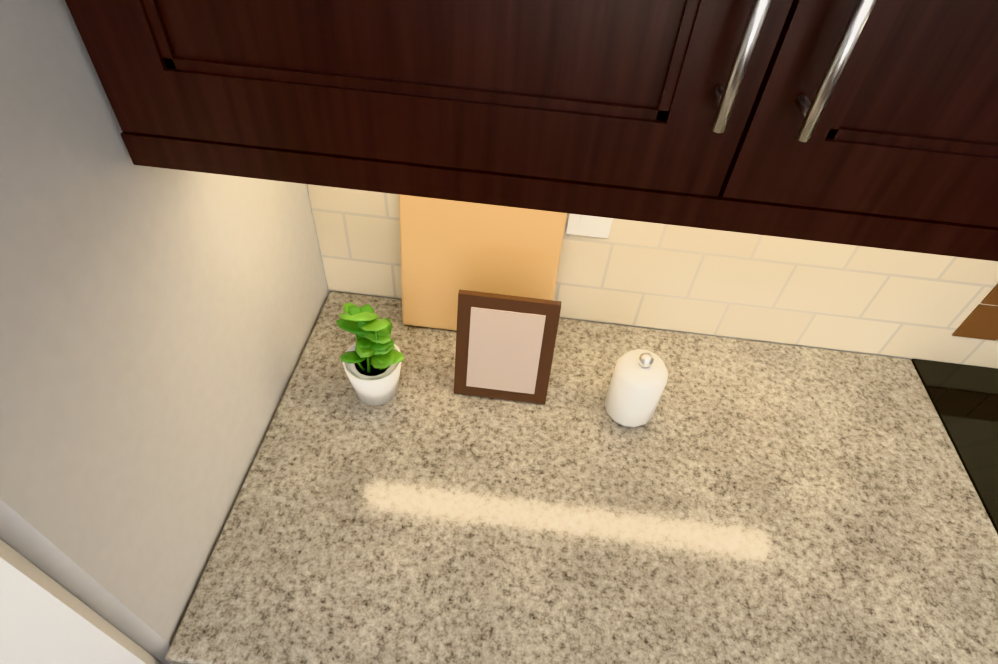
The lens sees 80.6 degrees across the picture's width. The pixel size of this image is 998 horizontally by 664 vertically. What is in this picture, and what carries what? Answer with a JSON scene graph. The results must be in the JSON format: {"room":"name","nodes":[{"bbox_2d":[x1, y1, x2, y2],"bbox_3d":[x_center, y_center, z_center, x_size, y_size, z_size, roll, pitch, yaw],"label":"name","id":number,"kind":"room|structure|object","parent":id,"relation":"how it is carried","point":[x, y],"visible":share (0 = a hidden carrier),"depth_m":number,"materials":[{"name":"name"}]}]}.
{"room":"kitchen","nodes":[
{"label":"kitchen","id":0,"kind":"room"},
{"bbox_2d":[0,539,161,663],"bbox_3d":[-0.764,0.460,0.307,0.731,2.220,0.731,7,47,2],"label":"door frame","id":1,"kind":"structure","parent":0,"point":[45,618],"depth_m":0.52,"materials":[{"name":"white painted wood"}]},
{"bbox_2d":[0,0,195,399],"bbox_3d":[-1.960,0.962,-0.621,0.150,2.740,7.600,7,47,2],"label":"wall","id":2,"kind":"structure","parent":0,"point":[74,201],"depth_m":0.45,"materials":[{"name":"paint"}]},
{"bbox_2d":[196,172,990,403],"bbox_3d":[1.154,-0.274,0.795,3.210,2.740,0.150,7,47,2],"label":"wall","id":3,"kind":"structure","parent":0,"point":[266,229],"depth_m":0.87,"materials":[{"name":"paint"}]},
{"bbox_2d":[65,0,997,260],"bbox_3d":[0.226,-0.517,0.292,1.033,0.915,0.385,7,47,2],"label":"upper cabinet","id":4,"kind":"object","parent":3,"relation":"attached to","point":[870,123],"visible":1,"depth_m":0.45,"materials":[{"name":"brown wood"}]},
{"bbox_2d":[307,184,997,367],"bbox_3d":[1.227,-0.171,0.773,3.076,0.802,0.011,7,47,2],"label":"tile backsplash","id":5,"kind":"structure","parent":3,"relation":"attached to","point":[914,305],"depth_m":1.00,"materials":[{"name":"beige tile"}]},
{"bbox_3d":[-1.889,2.941,-0.526,8.750,0.100,10.300,7,47,2],"label":"floor","id":6,"kind":"structure","parent":0,"visible":0},
{"bbox_2d":[165,291,997,663],"bbox_3d":[0.157,0.534,1.207,1.085,0.918,0.655,7,47,2],"label":"countertop","id":7,"kind":"structure","parent":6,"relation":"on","point":[735,501],"depth_m":0.83,"materials":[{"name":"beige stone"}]},
{"bbox_2d":[336,302,403,405],"bbox_3d":[-0.189,0.029,0.896,0.103,0.182,0.106,7,47,2],"label":"herb pot","id":8,"kind":"object","parent":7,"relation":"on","point":[372,358],"visible":1,"depth_m":0.87,"materials":[{"name":"white ceramic"}]},
{"bbox_2d":[399,195,566,330],"bbox_3d":[-0.032,-0.121,0.968,0.260,0.298,0.065,7,47,2],"label":"cutting board","id":9,"kind":"object","parent":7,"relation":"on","point":[449,249],"visible":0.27,"depth_m":0.95,"materials":[{"name":"brown wood"}]},
{"bbox_2d":[454,289,560,403],"bbox_3d":[0.010,0.017,0.920,0.150,0.188,0.082,7,47,2],"label":"picture frame","id":10,"kind":"object","parent":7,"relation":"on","point":[505,345],"visible":1,"depth_m":0.90,"materials":[{"name":"brown wood"}]},
{"bbox_2d":[604,349,667,427],"bbox_3d":[0.214,0.080,0.912,0.080,0.137,0.078,7,47,2],"label":"canister","id":11,"kind":"object","parent":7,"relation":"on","point":[638,382],"visible":1,"depth_m":0.88,"materials":[{"name":"white ceramic"}]},
{"bbox_2d":[911,359,997,533],"bbox_3d":[1.070,0.649,1.121,0.756,0.990,0.742,7,47,2],"label":"range","id":12,"kind":"object","parent":6,"relation":"on","point":[964,398],"visible":0.18,"depth_m":1.00,"materials":[{"name":"black glass"}]}
]}

